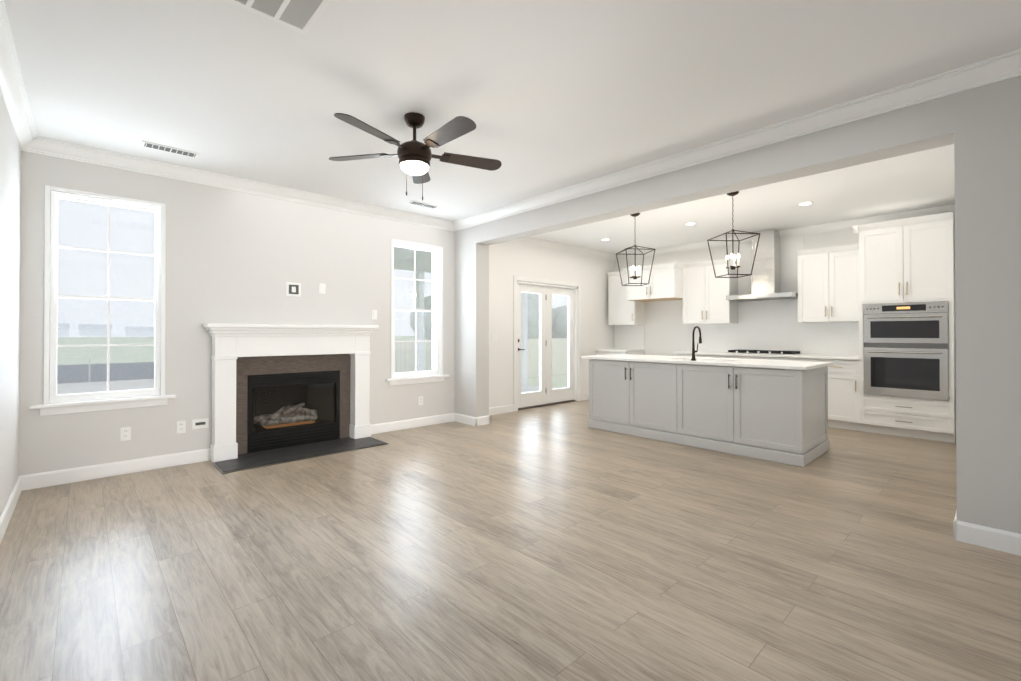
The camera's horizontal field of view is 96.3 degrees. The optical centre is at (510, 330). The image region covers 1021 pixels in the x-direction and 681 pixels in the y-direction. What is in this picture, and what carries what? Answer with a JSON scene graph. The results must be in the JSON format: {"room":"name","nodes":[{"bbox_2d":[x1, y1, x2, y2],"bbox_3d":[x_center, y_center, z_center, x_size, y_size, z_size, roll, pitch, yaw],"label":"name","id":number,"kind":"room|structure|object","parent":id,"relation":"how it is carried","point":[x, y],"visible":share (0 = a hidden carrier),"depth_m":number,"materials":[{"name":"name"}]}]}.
{"room":"living room","nodes":[
{"label":"living room","id":0,"kind":"room"},
{"bbox_2d":[0,90,20,516],"bbox_3d":[-1.442,-0.150,0.855,0.220,2.740,7.130,0,0,-43],"label":"wall","id":1,"kind":"structure","parent":0,"point":[10,219],"depth_m":3.02,"materials":[{"name":"white paint"}]},
{"bbox_2d":[0,475,23,543],"bbox_3d":[-1.431,1.163,1.006,0.014,0.115,6.910,0,0,-43],"label":"baseboard","id":2,"kind":"structure","parent":1,"relation":"attached to","point":[6,515],"depth_m":3.03,"materials":[{"name":"white wood"}]},
{"bbox_2d":[0,0,39,152],"bbox_3d":[-1.404,-1.465,1.048,0.088,0.108,6.910,0,0,-43],"label":"crown molding","id":3,"kind":"structure","parent":1,"relation":"attached to","point":[12,86],"depth_m":2.77,"materials":[{"name":"white wood"}]},
{"bbox_2d":[19,151,613,475],"bbox_3d":[-0.952,-0.116,6.335,8.410,2.740,0.220,0,0,-43],"label":"wall","id":4,"kind":"structure","parent":0,"point":[235,257],"depth_m":4.56,"materials":[{"name":"paint"}]},
{"bbox_2d":[29,185,175,415],"bbox_3d":[-3.465,-0.238,3.941,0.922,1.825,0.256,0,0,-43],"label":"window","id":5,"kind":"structure","parent":4,"relation":"in","point":[84,404],"depth_m":3.89,"materials":[{"name":"white wood"}]},
{"bbox_2d":[24,448,209,489],"bbox_3d":[-3.315,1.182,3.963,1.230,0.115,0.014,0,0,-43],"label":"baseboard","id":6,"kind":"structure","parent":4,"relation":"attached to","point":[58,477],"depth_m":3.89,"materials":[{"name":"white"}]},
{"bbox_2d":[120,427,130,440],"bbox_3d":[-3.329,0.894,3.955,0.070,0.114,0.008,0,0,-43],"label":"electrical outlet plate","id":7,"kind":"object","parent":4,"relation":"attached to","point":[125,433],"visible":1,"depth_m":3.95,"materials":[{"name":"white plastic"}]},
{"bbox_2d":[176,420,185,433],"bbox_3d":[-3.042,0.891,4.223,0.070,0.114,0.008,0,0,-43],"label":"electrical outlet plate","id":8,"kind":"object","parent":4,"relation":"attached to","point":[181,427],"visible":1,"depth_m":4.22,"materials":[{"name":"white plastic"}]},
{"bbox_2d":[192,418,208,428],"bbox_3d":[-2.933,0.881,4.325,0.130,0.090,0.007,0,0,-43],"label":"electrical outlet plate","id":9,"kind":"object","parent":4,"relation":"attached to","point":[200,423],"visible":1,"depth_m":4.32,"materials":[{"name":"white plastic"}]},
{"bbox_2d":[36,137,451,230],"bbox_3d":[-2.259,-1.441,4.914,3.930,0.108,0.088,0,0,-43],"label":"crown molding","id":10,"kind":"structure","parent":4,"relation":"attached to","point":[49,147],"depth_m":4.40,"materials":[{"name":"white wood"}]},
{"bbox_2d":[286,282,300,296],"bbox_3d":[-2.324,-0.440,4.900,0.150,0.150,0.009,0,0,-43],"label":"electrical outlet plate","id":11,"kind":"object","parent":4,"relation":"attached to","point":[293,289],"visible":1,"depth_m":4.90,"materials":[{"name":"white plastic"}]},
{"bbox_2d":[319,283,325,293],"bbox_3d":[-2.102,-0.469,5.108,0.070,0.114,0.009,0,0,-43],"label":"switch plate","id":12,"kind":"object","parent":4,"relation":"attached to","point":[322,288],"visible":1,"depth_m":5.10,"materials":[{"name":"white plastic"}]},
{"bbox_2d":[372,310,376,319],"bbox_3d":[-1.645,-0.191,5.531,0.070,0.114,0.009,0,0,-43],"label":"switch plate","id":13,"kind":"object","parent":4,"relation":"attached to","point":[374,314],"visible":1,"depth_m":5.53,"materials":[{"name":"white plastic"}]},
{"bbox_2d":[371,413,451,434],"bbox_3d":[-1.256,1.194,5.883,1.320,0.115,0.014,0,0,-43],"label":"baseboard","id":14,"kind":"structure","parent":4,"relation":"attached to","point":[437,419],"depth_m":5.85,"materials":[{"name":"white wood"}]},
{"bbox_2d":[385,239,448,385],"bbox_3d":[-1.254,-0.225,6.002,0.927,1.825,0.256,0,0,-43],"label":"window","id":15,"kind":"structure","parent":4,"relation":"in","point":[436,373],"depth_m":6.03,"materials":[{"name":"white wood"}]},
{"bbox_2d":[418,396,422,404],"bbox_3d":[-1.171,0.917,5.966,0.070,0.114,0.008,0,0,-43],"label":"electrical outlet plate","id":16,"kind":"object","parent":4,"relation":"attached to","point":[420,400],"visible":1,"depth_m":5.96,"materials":[{"name":"white plastic"}]},
{"bbox_2d":[489,404,513,414],"bbox_3d":[-0.283,1.200,6.791,0.902,0.115,0.014,0,0,-43],"label":"baseboard","id":17,"kind":"structure","parent":4,"relation":"attached to","point":[506,408],"depth_m":6.92,"materials":[{"name":"white wood"}]},
{"bbox_2d":[513,276,580,411],"bbox_3d":[0.654,0.206,7.667,1.656,2.113,0.017,0,0,-43],"label":"door frame","id":18,"kind":"structure","parent":4,"relation":"attached to","point":[529,279],"depth_m":7.28,"materials":[{"name":"white wood"}]},
{"bbox_2d":[517,281,577,410],"bbox_3d":[0.583,0.241,7.743,1.514,2.040,0.190,0,0,-43],"label":"french door","id":19,"kind":"structure","parent":4,"relation":"in","point":[545,394],"depth_m":7.74,"materials":[{"name":"white wood"}]},
{"bbox_2d":[509,237,615,259],"bbox_3d":[0.736,-1.423,7.707,3.420,0.108,0.088,0,0,-43],"label":"crown molding","id":20,"kind":"structure","parent":4,"relation":"attached to","point":[530,241],"depth_m":7.88,"materials":[{"name":"white wood"}]},
{"bbox_2d":[581,393,588,400],"bbox_3d":[1.424,1.210,8.381,0.452,0.115,0.014,0,0,-43],"label":"baseboard","id":21,"kind":"structure","parent":4,"relation":"attached to","point":[583,396],"depth_m":8.31,"materials":[{"name":"white"}]},
{"bbox_2d":[0,400,1020,680],"bbox_3d":[1.479,1.298,3.718,8.410,0.120,7.350,0,0,-43],"label":"floor","id":22,"kind":"structure","parent":0,"point":[560,542],"depth_m":2.36,"materials":[{"name":"brown wood"}]},
{"bbox_2d":[203,323,387,473],"bbox_3d":[-2.264,0.592,4.870,1.690,1.307,1.047,0,0,-43],"label":"fireplace","id":23,"kind":"object","parent":22,"relation":"on","point":[283,393],"visible":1,"depth_m":4.81,"materials":[{"name":"white wood"}]},
{"bbox_2d":[596,352,643,354],"bbox_3d":[2.043,0.827,8.518,0.598,0.883,0.658,0,0,-43],"label":"base cabinet","id":24,"kind":"object","parent":22,"relation":"on","point":[597,353],"depth_m":8.32,"materials":[{"name":"white"}]},
{"bbox_2d":[595,348,642,351],"bbox_3d":[2.032,0.368,8.511,0.628,0.030,0.658,0,0,-43],"label":"countertop","id":25,"kind":"structure","parent":24,"relation":"on","point":[615,349],"depth_m":8.48,"materials":[{"name":"white stone"}]},
{"bbox_2d":[585,358,828,466],"bbox_3d":[2.148,0.805,5.330,0.938,0.886,2.430,0,0,-43],"label":"kitchen island","id":26,"kind":"object","parent":22,"relation":"on","point":[772,410],"depth_m":4.73,"materials":[{"name":"grey wood"}]},
{"bbox_2d":[581,354,832,369],"bbox_3d":[2.140,0.348,5.366,0.965,0.030,2.550,0,0,-43],"label":"island countertop","id":27,"kind":"structure","parent":26,"relation":"on","point":[636,358],"depth_m":5.05,"materials":[{"name":"white stone"}]},
{"bbox_2d":[691,326,701,360],"bbox_3d":[2.084,0.140,5.083,0.217,0.380,0.090,0,0,-43],"label":"faucet","id":28,"kind":"object","parent":27,"relation":"on","point":[693,358],"visible":1,"depth_m":5.03,"materials":[{"name":"brown metal"}]},
{"bbox_2d":[686,356,730,357],"bbox_3d":[3.211,0.819,7.266,0.598,0.883,0.968,0,0,-43],"label":"base cabinet","id":29,"kind":"object","parent":22,"relation":"on","point":[686,356],"depth_m":6.94,"materials":[{"name":"white"}]},
{"bbox_2d":[731,356,770,359],"bbox_3d":[3.706,0.815,6.735,0.598,0.883,0.604,0,0,-43],"label":"base cabinet","id":30,"kind":"object","parent":22,"relation":"on","point":[739,357],"depth_m":6.55,"materials":[{"name":"white"}]},
{"bbox_2d":[771,356,806,360],"bbox_3d":[4.057,0.813,6.359,0.598,0.883,0.544,0,0,-43],"label":"base cabinet","id":31,"kind":"object","parent":22,"relation":"on","point":[772,357],"depth_m":6.25,"materials":[{"name":"white"}]},
{"bbox_2d":[807,360,858,430],"bbox_3d":[4.346,0.811,6.048,0.598,0.883,0.544,0,0,-43],"label":"base cabinet","id":32,"kind":"object","parent":22,"relation":"on","point":[843,376],"depth_m":5.77,"materials":[{"name":"white wood"}]},
{"bbox_2d":[675,352,858,359],"bbox_3d":[3.695,0.357,6.727,0.628,0.030,2.420,0,0,-43],"label":"countertop","id":33,"kind":"structure","parent":32,"relation":"on","point":[794,355],"depth_m":6.48,"materials":[{"name":"white stone"}]},
{"bbox_2d":[855,212,955,442],"bbox_3d":[4.802,-0.023,5.533,0.642,2.545,0.840,0,0,-43],"label":"tall cabinet","id":34,"kind":"object","parent":22,"relation":"on","point":[895,374],"depth_m":5.30,"materials":[{"name":"white wood"}]},
{"bbox_2d":[4,0,1020,254],"bbox_3d":[1.479,-1.562,3.736,8.410,0.120,7.350,0,0,-43],"label":"ceiling","id":35,"kind":"structure","parent":0,"point":[546,96],"depth_m":2.83,"materials":[{"name":"white paint"}]},
{"bbox_2d":[141,140,199,157],"bbox_3d":[-2.814,-1.495,3.787,0.380,0.012,0.130,0,0,-43],"label":"ceiling vent","id":36,"kind":"object","parent":35,"relation":"in","point":[151,145],"visible":0.96,"depth_m":3.77,"materials":[{"name":"white metal"}]},
{"bbox_2d":[225,0,331,34],"bbox_3d":[-1.145,-1.506,1.865,0.780,0.014,0.520,0,0,-43],"label":"ceiling vent","id":37,"kind":"object","parent":35,"relation":"in","point":[302,16],"visible":1,"depth_m":2.14,"materials":[{"name":"white"}]},
{"bbox_2d":[329,112,501,199],"bbox_3d":[-0.642,-1.218,3.182,1.264,0.574,1.214,0,0,-43],"label":"ceiling fan","id":38,"kind":"object","parent":35,"relation":"hanging from","point":[414,155],"visible":1,"depth_m":3.14,"materials":[{"name":"brown metal"}]},
{"bbox_2d":[407,200,439,208],"bbox_3d":[-1.024,-1.485,5.401,0.380,0.012,0.130,0,0,-43],"label":"ceiling vent","id":39,"kind":"object","parent":35,"relation":"in","point":[418,203],"visible":0.96,"depth_m":5.38,"materials":[{"name":"white"}]},
{"bbox_2d":[616,213,655,285],"bbox_3d":[1.587,-1.032,5.824,0.382,0.911,0.381,0,0,-5],"label":"pendant lantern","id":40,"kind":"object","parent":35,"relation":"hanging from","point":[636,276],"visible":1,"depth_m":5.82,"materials":[{"name":"brown metal"}]},
{"bbox_2d":[684,222,696,225],"bbox_3d":[2.502,-1.483,6.357,0.169,0.005,0.157,0,0,-43],"label":"recessed light","id":41,"kind":"object","parent":35,"relation":"in","point":[691,223],"depth_m":6.36,"materials":[{"name":"white"}]},
{"bbox_2d":[707,191,759,277],"bbox_3d":[2.406,-1.038,4.946,0.382,0.911,0.381,0,0,-5],"label":"pendant lantern","id":42,"kind":"object","parent":35,"relation":"hanging from","point":[732,255],"visible":1,"depth_m":4.92,"materials":[{"name":"brown metal"}]},
{"bbox_2d":[797,202,813,205],"bbox_3d":[3.461,-1.489,5.369,0.178,0.005,0.165,0,0,-43],"label":"recessed light","id":43,"kind":"object","parent":35,"relation":"in","point":[799,204],"depth_m":5.36,"materials":[{"name":"white"}]},
{"bbox_2d":[454,75,1020,533],"bbox_3d":[1.658,-0.131,3.894,0.220,2.740,6.910,0,0,-43],"label":"wall","id":44,"kind":"structure","parent":0,"point":[980,129],"depth_m":2.68,"materials":[{"name":"grey paint"}]},
{"bbox_2d":[452,413,479,425],"bbox_3d":[-0.602,1.196,6.138,0.014,0.115,0.454,0,0,-43],"label":"baseboard","id":45,"kind":"structure","parent":44,"relation":"attached to","point":[474,421],"depth_m":6.12,"materials":[{"name":"white wood"}]},
{"bbox_2d":[480,413,491,424],"bbox_3d":[-0.430,1.197,6.298,0.014,0.115,0.454,0,0,-43],"label":"baseboard","id":46,"kind":"structure","parent":44,"relation":"attached to","point":[484,420],"depth_m":6.08,"materials":[{"name":"white"}]},
{"bbox_2d":[452,49,1020,230],"bbox_3d":[1.545,-1.448,3.798,0.088,0.108,6.910,0,0,-43],"label":"crown molding","id":47,"kind":"structure","parent":44,"relation":"attached to","point":[950,82],"depth_m":3.27,"materials":[{"name":"white wood"}]},
{"bbox_2d":[953,517,1020,555],"bbox_3d":[3.259,1.169,1.997,0.014,0.115,1.904,0,0,-43],"label":"baseboard","id":48,"kind":"structure","parent":44,"relation":"attached to","point":[990,538],"depth_m":2.59,"materials":[{"name":"white wood"}]},
{"bbox_2d":[614,215,954,355],"bbox_3d":[3.901,-0.111,7.134,0.220,2.740,5.230,0,0,-43],"label":"wall","id":49,"kind":"structure","parent":0,"point":[667,331],"depth_m":8.06,"materials":[{"name":"white paint"}]},
{"bbox_2d":[607,271,643,324],"bbox_3d":[2.172,-0.599,8.587,0.329,0.996,0.569,0,0,-43],"label":"upper cabinet","id":50,"kind":"object","parent":49,"relation":"attached to","point":[620,312],"depth_m":8.48,"materials":[{"name":"white wood"}]},
{"bbox_2d":[627,267,654,302],"bbox_3d":[2.442,-0.817,8.102,0.598,0.566,0.511,0,0,-43],"label":"upper cabinet","id":51,"kind":"object","parent":49,"relation":"attached to","point":[634,293],"depth_m":7.99,"materials":[{"name":"white wood"}]},
{"bbox_2d":[643,263,682,300],"bbox_3d":[2.708,-0.819,7.817,0.598,0.566,0.509,0,0,-43],"label":"upper cabinet","id":52,"kind":"object","parent":49,"relation":"attached to","point":[666,279],"depth_m":7.59,"materials":[{"name":"white wood"}]},
{"bbox_2d":[683,263,706,323],"bbox_3d":[3.130,-0.606,7.560,0.329,0.996,0.440,0,0,-43],"label":"upper cabinet","id":53,"kind":"object","parent":49,"relation":"attached to","point":[690,270],"depth_m":7.50,"materials":[{"name":"white wood"}]},
{"bbox_2d":[699,259,737,322],"bbox_3d":[3.348,-0.607,7.326,0.329,0.996,0.440,0,0,-43],"label":"upper cabinet","id":54,"kind":"object","parent":49,"relation":"attached to","point":[714,307],"depth_m":7.22,"materials":[{"name":"white wood"}]},
{"bbox_2d":[726,228,797,301],"bbox_3d":[3.745,-0.970,6.769,0.486,1.022,0.900,0,0,-43],"label":"range hood","id":55,"kind":"object","parent":49,"relation":"attached to","point":[766,279],"visible":0.85,"depth_m":6.72,"materials":[{"name":"silver metal"}]},
{"bbox_2d":[612,204,954,260],"bbox_3d":[3.714,-1.427,7.118,0.088,0.108,5.010,0,0,-43],"label":"crown molding","id":56,"kind":"structure","parent":49,"relation":"attached to","point":[841,225],"depth_m":6.53,"materials":[{"name":"white wood"}]},
{"bbox_2d":[797,248,822,322],"bbox_3d":[4.271,-0.613,6.335,0.329,0.996,0.427,0,0,-43],"label":"upper cabinet","id":57,"kind":"object","parent":49,"relation":"attached to","point":[810,261],"depth_m":6.27,"materials":[{"name":"white wood"}]},
{"bbox_2d":[823,243,858,321],"bbox_3d":[4.481,-0.615,6.111,0.329,0.996,0.427,0,0,-43],"label":"upper cabinet","id":58,"kind":"object","parent":49,"relation":"attached to","point":[828,284],"depth_m":6.02,"materials":[{"name":"white wood"}]},
{"label":"outside","id":59,"kind":"structure","parent":0,"visible":0},
{"bbox_2d":[57,336,566,388],"bbox_3d":[-90.361,2.278,97.070,300.000,0.200,254.469,0,0,-43],"label":"lawn","id":60,"kind":"structure","parent":59,"point":[135,341],"depth_m":37.45,"materials":[{"name":"green plant"}]},
{"bbox_2d":[57,361,153,394],"bbox_3d":[-33.041,1.149,-6.349,62.800,0.750,4.060,0,0,-43],"label":"ground outside","id":61,"kind":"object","parent":60,"relation":"on","point":[116,371],"depth_m":14.47,"materials":[{"name":"grey"}]},
{"bbox_2d":[394,247,555,392],"bbox_3d":[-0.843,0.093,8.467,5.800,3.050,2.748,0,0,-43],"label":"porch","id":62,"kind":"object","parent":60,"relation":"on","point":[422,257],"depth_m":8.93,"materials":[{"name":"grey concrete"}]},
{"bbox_2d":[395,338,566,377],"bbox_3d":[-4.045,1.029,24.469,20.887,1.380,18.595,0,0,-43],"label":"fence","id":63,"kind":"object","parent":60,"relation":"on","point":[530,374],"depth_m":16.19,"materials":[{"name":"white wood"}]},
{"bbox_2d":[410,293,566,339],"bbox_3d":[11.145,-1.892,76.485,61.186,7.875,18.726,0,0,-43],"label":"trees","id":64,"kind":"object","parent":60,"relation":"on","point":[531,320],"depth_m":63.33,"materials":[{"name":"green plant"}]},
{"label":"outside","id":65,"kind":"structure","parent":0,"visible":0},
{"bbox_2d":[57,323,153,335],"bbox_3d":[-281.583,-0.683,181.313,355.927,6.786,68.549,0,0,-43],"label":"houses","id":66,"kind":"structure","parent":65,"point":[141,330],"depth_m":256.54,"materials":[{"name":"white"}]}
]}

